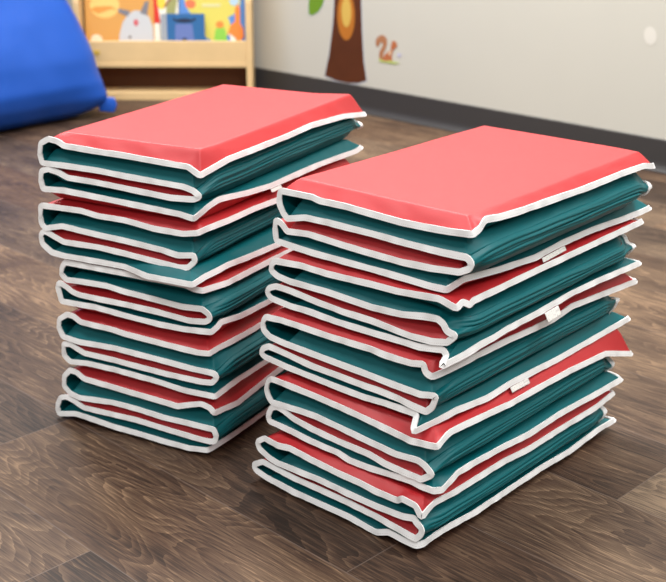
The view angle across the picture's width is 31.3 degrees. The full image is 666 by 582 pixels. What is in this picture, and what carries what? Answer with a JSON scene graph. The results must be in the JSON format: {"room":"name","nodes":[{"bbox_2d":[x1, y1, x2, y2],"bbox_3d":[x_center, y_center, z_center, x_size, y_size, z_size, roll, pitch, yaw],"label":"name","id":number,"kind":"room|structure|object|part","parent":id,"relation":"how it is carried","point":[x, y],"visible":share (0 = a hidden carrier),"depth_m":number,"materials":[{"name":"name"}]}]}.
{"room":"children's room","nodes":[
{"label":"children's room","id":0,"kind":"room"},
{"bbox_2d":[0,100,665,581],"bbox_3d":[-0.433,0.508,1.137,12.824,0.001,12.780,0,20,0],"label":"floor","id":1,"kind":"structure","parent":0,"point":[82,500],"depth_m":1.71,"materials":[{"name":"brown wood"}]},
{"bbox_2d":[0,0,116,130],"bbox_3d":[-1.305,-0.947,4.049,0.773,0.726,0.783,17,26,39],"label":"bean bag","id":2,"kind":"object","parent":1,"relation":"on","point":[49,71],"visible":1,"depth_m":3.95,"materials":[{"name":"blue fabric"}]},
{"bbox_2d":[72,0,254,99],"bbox_3d":[-0.628,-1.115,4.401,0.654,0.799,0.128,0,20,0],"label":"book display","id":3,"kind":"object","parent":1,"relation":"on","point":[128,70],"visible":0.42,"depth_m":4.44,"materials":[{"name":"brown wood"}]},
{"bbox_3d":[-0.944,-1.115,4.401,0.022,0.799,0.128,0,20,0],"label":"panel","id":4,"kind":"part","parent":3,"relation":"part of","materials":[{"name":"brown wood"}]},
{"bbox_3d":[-0.887,-0.887,4.419,0.038,0.015,0.002,0,20,0],"label":"name plate","id":5,"kind":"part","parent":3,"relation":"part of","materials":[{"name":"metal"}]},
{"bbox_2d":[84,0,154,40],"bbox_3d":[-0.796,-1.015,4.439,0.257,0.299,0.054,0,20,0],"label":"picture book","id":6,"kind":"object","parent":3,"relation":"on","point":[105,20],"visible":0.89,"depth_m":4.43,"materials":[{"name":"orange paper"}]},
{"bbox_3d":[-0.628,-0.753,4.530,0.610,0.030,0.109,0,20,0],"label":"rail","id":7,"kind":"part","parent":3,"relation":"part of","materials":[{"name":"brown wood"}]},
{"bbox_2d":[153,0,178,40],"bbox_3d":[-0.625,-1.007,4.445,0.098,0.279,0.051,0,20,0],"label":"picture book","id":8,"kind":"object","parent":3,"relation":"on","point":[160,6],"visible":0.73,"depth_m":4.43,"materials":[{"name":"beige paper"}]},
{"bbox_2d":[161,14,204,40],"bbox_3d":[-0.559,-0.947,4.435,0.162,0.172,0.029,0,20,0],"label":"picture book","id":9,"kind":"object","parent":3,"relation":"on","point":[174,27],"visible":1,"depth_m":4.42,"materials":[{"name":"blue paper"}]},
{"bbox_3d":[-0.553,-0.957,4.427,0.074,0.075,0.008,0,20,0],"label":"panel","id":10,"kind":"part","parent":9,"relation":"part of","materials":[{"name":"blue"}]},
{"bbox_2d":[179,0,245,40],"bbox_3d":[-0.450,-1.026,4.440,0.247,0.318,0.055,0,20,0],"label":"picture book","id":11,"kind":"object","parent":3,"relation":"on","point":[224,19],"visible":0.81,"depth_m":4.43,"materials":[{"name":"yellow paper"}]},
{"bbox_3d":[-0.312,-1.115,4.401,0.022,0.799,0.128,0,20,0],"label":"panel","id":12,"kind":"part","parent":3,"relation":"part of","materials":[{"name":"brown wood"}]},
{"bbox_2d":[55,362,287,452],"bbox_3d":[-0.184,0.108,2.084,0.326,0.098,0.535,11,23,27],"label":"mat","id":13,"kind":"object","parent":1,"relation":"on","point":[119,402],"visible":0.23,"depth_m":1.86,"materials":[{"name":"red plastic"}]},
{"bbox_3d":[-0.199,0.149,2.079,0.306,0.024,0.481,11,23,27],"label":"panel","id":14,"kind":"part","parent":13,"relation":"part of","materials":[{"name":"teal plastic"}]},
{"bbox_2d":[57,302,283,398],"bbox_3d":[-0.176,0.019,2.046,0.311,0.095,0.536,11,23,27],"label":"mat","id":15,"kind":"object","parent":13,"relation":"on","point":[199,365],"visible":0.32,"depth_m":1.82,"materials":[{"name":"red plastic"}]},
{"bbox_3d":[-0.175,0.009,2.039,0.293,0.024,0.522,11,23,27],"label":"panel","id":16,"kind":"part","parent":15,"relation":"part of","materials":[{"name":"teal plastic"}]},
{"bbox_3d":[-0.170,0.032,2.044,0.279,0.023,0.522,11,23,27],"label":"panel","id":17,"kind":"part","parent":15,"relation":"part of","materials":[{"name":"red plastic"}]},
{"bbox_3d":[-0.182,0.060,2.036,0.280,0.023,0.481,11,23,27],"label":"panel","id":18,"kind":"part","parent":15,"relation":"part of","materials":[{"name":"teal plastic"}]},
{"bbox_2d":[55,246,292,335],"bbox_3d":[-0.178,-0.066,2.014,0.299,0.091,0.535,10,23,26],"label":"mat","id":19,"kind":"object","parent":15,"relation":"on","point":[236,292],"visible":0.4,"depth_m":1.80,"materials":[{"name":"red plastic"}]},
{"bbox_3d":[-0.174,-0.076,2.005,0.266,0.022,0.520,10,23,26],"label":"panel","id":20,"kind":"part","parent":19,"relation":"part of","materials":[{"name":"teal plastic"}]},
{"bbox_3d":[-0.186,-0.030,2.005,0.286,0.025,0.481,10,23,26],"label":"panel","id":21,"kind":"part","parent":19,"relation":"part of","materials":[{"name":"teal plastic"}]},
{"bbox_3d":[-0.174,-0.056,2.013,0.265,0.022,0.520,10,23,26],"label":"panel","id":22,"kind":"part","parent":19,"relation":"part of","materials":[{"name":"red plastic"}]},
{"bbox_3d":[-0.182,-0.090,1.981,0.266,0.025,0.481,10,23,26],"label":"panel","id":23,"kind":"part","parent":19,"relation":"part of","materials":[{"name":"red plastic"}]},
{"bbox_2d":[38,158,349,287],"bbox_3d":[-0.198,-0.151,1.983,0.317,0.093,0.547,10,23,26],"label":"mat","id":24,"kind":"object","parent":19,"relation":"on","point":[150,246],"visible":0.45,"depth_m":1.78,"materials":[{"name":"red plastic"}]},
{"bbox_3d":[-0.201,-0.162,1.987,0.276,0.029,0.518,10,23,26],"label":"panel","id":25,"kind":"part","parent":24,"relation":"part of","materials":[{"name":"teal plastic"}]},
{"bbox_3d":[-0.200,-0.112,1.972,0.291,0.022,0.498,10,23,26],"label":"panel","id":26,"kind":"part","parent":24,"relation":"part of","materials":[{"name":"teal plastic"}]},
{"bbox_3d":[-0.203,-0.143,1.994,0.277,0.024,0.517,10,23,26],"label":"panel","id":27,"kind":"part","parent":24,"relation":"part of","materials":[{"name":"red plastic"}]},
{"bbox_3d":[-0.198,-0.178,1.957,0.290,0.025,0.481,10,23,26],"label":"panel","id":28,"kind":"part","parent":24,"relation":"part of","materials":[{"name":"red plastic"}]},
{"bbox_2d":[37,84,366,220],"bbox_3d":[-0.190,-0.246,1.953,0.308,0.106,0.533,10,22,25],"label":"mat","id":29,"kind":"object","parent":24,"relation":"on","point":[195,156],"visible":1,"depth_m":1.79,"materials":[{"name":"red plastic"}]},
{"bbox_3d":[-0.195,-0.256,1.949,0.282,0.031,0.518,10,22,25],"label":"panel","id":30,"kind":"part","parent":29,"relation":"part of","materials":[{"name":"teal plastic"}]},
{"bbox_3d":[-0.190,-0.233,1.954,0.270,0.026,0.518,10,22,25],"label":"panel","id":31,"kind":"part","parent":29,"relation":"part of","materials":[{"name":"red plastic"}]},
{"bbox_3d":[-0.195,-0.207,1.961,0.291,0.027,0.509,10,22,25],"label":"panel","id":32,"kind":"part","parent":29,"relation":"part of","materials":[{"name":"teal plastic"}]},
{"bbox_3d":[-0.184,-0.274,1.931,0.278,0.039,0.509,10,22,25],"label":"panel","id":33,"kind":"part","parent":29,"relation":"part of","materials":[{"name":"red plastic"}]},
{"bbox_3d":[-0.183,-0.006,2.012,0.276,0.025,0.481,11,23,27],"label":"panel","id":34,"kind":"part","parent":15,"relation":"part of","materials":[{"name":"red plastic"}]},
{"bbox_3d":[-0.170,0.124,2.078,0.274,0.024,0.522,11,23,27],"label":"panel","id":35,"kind":"part","parent":13,"relation":"part of","materials":[{"name":"red plastic"}]},
{"bbox_3d":[-0.182,0.085,2.046,0.280,0.027,0.481,11,23,27],"label":"panel","id":36,"kind":"part","parent":13,"relation":"part of","materials":[{"name":"red plastic"}]},
{"bbox_3d":[-0.174,0.101,2.072,0.284,0.027,0.522,11,23,27],"label":"panel","id":37,"kind":"part","parent":13,"relation":"part of","materials":[{"name":"teal plastic"}]},
{"bbox_2d":[252,390,615,548],"bbox_3d":[0.168,0.213,1.820,0.324,0.083,0.513,17,26,39],"label":"mat","id":38,"kind":"object","parent":1,"relation":"on","point":[381,505],"visible":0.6,"depth_m":1.66,"materials":[{"name":"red plastic"}]},
{"bbox_3d":[0.167,0.226,1.815,0.292,0.020,0.481,17,26,39],"label":"panel","id":39,"kind":"part","parent":38,"relation":"part of","materials":[{"name":"red plastic"}]},
{"bbox_3d":[0.178,0.210,1.798,0.264,0.020,0.479,17,26,39],"label":"panel","id":40,"kind":"part","parent":38,"relation":"part of","materials":[{"name":"teal plastic"}]},
{"bbox_2d":[264,329,632,493],"bbox_3d":[0.187,0.128,1.796,0.314,0.093,0.521,17,26,39],"label":"mat","id":41,"kind":"object","parent":38,"relation":"on","point":[375,438],"visible":0.63,"depth_m":1.64,"materials":[{"name":"red plastic"}]},
{"bbox_3d":[0.187,0.145,1.785,0.265,0.025,0.479,17,26,39],"label":"panel","id":42,"kind":"part","parent":41,"relation":"part of","materials":[{"name":"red plastic"}]},
{"bbox_3d":[0.180,0.122,1.784,0.288,0.026,0.480,17,26,39],"label":"panel","id":43,"kind":"part","parent":41,"relation":"part of","materials":[{"name":"teal plastic"}]},
{"bbox_3d":[0.182,0.163,1.801,0.301,0.022,0.485,17,26,39],"label":"panel","id":44,"kind":"part","parent":41,"relation":"part of","materials":[{"name":"teal plastic"}]},
{"bbox_2d":[259,273,637,433],"bbox_3d":[0.181,0.040,1.776,0.326,0.099,0.533,17,26,38],"label":"mat","id":45,"kind":"object","parent":41,"relation":"on","point":[398,377],"visible":0.44,"depth_m":1.62,"materials":[{"name":"red plastic"}]},
{"bbox_3d":[0.178,0.051,1.774,0.295,0.025,0.481,17,26,38],"label":"panel","id":46,"kind":"part","parent":45,"relation":"part of","materials":[{"name":"red plastic"}]},
{"bbox_3d":[0.180,0.071,1.787,0.304,0.025,0.526,17,26,38],"label":"panel","id":47,"kind":"part","parent":45,"relation":"part of","materials":[{"name":"teal plastic"}]},
{"bbox_3d":[0.191,0.034,1.755,0.262,0.026,0.479,17,26,38],"label":"panel","id":48,"kind":"part","parent":45,"relation":"part of","materials":[{"name":"teal plastic"}]},
{"bbox_3d":[0.190,0.004,1.766,0.307,0.024,0.509,17,26,38],"label":"panel","id":49,"kind":"part","parent":45,"relation":"part of","materials":[{"name":"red plastic"}]},
{"bbox_2d":[265,218,643,368],"bbox_3d":[0.189,-0.045,1.737,0.338,0.091,0.516,17,26,38],"label":"mat","id":50,"kind":"object","parent":45,"relation":"on","point":[455,324],"visible":0.57,"depth_m":1.58,"materials":[{"name":"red plastic"}]},
{"bbox_3d":[0.194,-0.034,1.741,0.305,0.021,0.481,17,26,38],"label":"panel","id":51,"kind":"part","parent":50,"relation":"part of","materials":[{"name":"red plastic"}]},
{"bbox_3d":[0.204,-0.051,1.724,0.279,0.021,0.480,17,26,38],"label":"panel","id":52,"kind":"part","parent":50,"relation":"part of","materials":[{"name":"teal plastic"}]},
{"bbox_3d":[0.193,-0.073,1.723,0.313,0.022,0.487,17,26,38],"label":"panel","id":53,"kind":"part","parent":50,"relation":"part of","materials":[{"name":"red plastic"}]},
{"bbox_2d":[272,126,654,292],"bbox_3d":[0.211,-0.138,1.719,0.337,0.102,0.516,16,26,38],"label":"mat","id":54,"kind":"object","parent":50,"relation":"on","point":[444,214],"visible":1,"depth_m":1.59,"materials":[{"name":"red plastic"}]},
{"bbox_3d":[0.208,-0.120,1.708,0.304,0.025,0.481,16,26,38],"label":"panel","id":55,"kind":"part","parent":54,"relation":"part of","materials":[{"name":"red plastic"}]},
{"bbox_3d":[0.205,-0.104,1.737,0.308,0.025,0.509,16,26,38],"label":"panel","id":56,"kind":"part","parent":54,"relation":"part of","materials":[{"name":"teal plastic"}]},
{"bbox_3d":[0.210,-0.142,1.699,0.302,0.030,0.480,16,26,38],"label":"panel","id":57,"kind":"part","parent":54,"relation":"part of","materials":[{"name":"teal plastic"}]},
{"bbox_3d":[0.206,-0.168,1.693,0.313,0.028,0.481,16,26,38],"label":"panel","id":58,"kind":"part","parent":54,"relation":"part of","materials":[{"name":"red plastic"}]},
{"bbox_3d":[0.201,-0.009,1.736,0.280,0.021,0.504,17,26,38],"label":"panel","id":59,"kind":"part","parent":50,"relation":"part of","materials":[{"name":"teal plastic"}]},
{"bbox_3d":[0.193,0.109,1.784,0.290,0.048,0.515,17,26,39],"label":"panel","id":60,"kind":"part","parent":41,"relation":"part of","materials":[{"name":"red plastic"}]},
{"bbox_2d":[67,0,665,139],"bbox_3d":[0.528,-1.791,3.483,7.400,2.700,0.120,19,27,41],"label":"wall","id":61,"kind":"structure","parent":0,"point":[591,63],"depth_m":3.75,"materials":[{"name":"beige paint"}]},
{"bbox_2d":[308,0,323,15],"bbox_3d":[-0.059,-1.070,4.280,0.092,0.161,0.001,19,27,41],"label":"sticker","id":62,"kind":"object","parent":61,"relation":"attached to","point":[314,6],"visible":1,"depth_m":4.30,"materials":[{"name":"green"}]},
{"bbox_2d":[324,0,366,83],"bbox_3d":[0.044,-1.051,4.177,0.218,0.646,0.002,19,27,41],"label":"sticker","id":63,"kind":"object","parent":61,"relation":"attached to","point":[345,61],"visible":1,"depth_m":4.23,"materials":[{"name":"brown"}]},
{"bbox_2d":[376,35,401,63],"bbox_3d":[0.192,-0.833,4.100,0.123,0.093,0.001,19,27,41],"label":"sticker","id":64,"kind":"object","parent":61,"relation":"attached to","point":[387,58],"visible":1,"depth_m":4.11,"materials":[{"name":"brown"}]},
{"bbox_2d":[255,67,665,173],"bbox_3d":[0.481,-0.552,3.888,7.400,0.096,0.014,19,27,41],"label":"baseboard","id":65,"kind":"structure","parent":61,"relation":"attached to","point":[413,109],"depth_m":3.97,"materials":[{"name":"grey rubber"}]},
{"bbox_2d":[644,27,656,44],"bbox_3d":[0.904,-0.727,3.385,0.041,0.051,0.001,19,27,41],"label":"sticker","id":66,"kind":"object","parent":61,"relation":"attached to","point":[650,36],"visible":1,"depth_m":3.38,"materials":[{"name":"white"}]}
]}

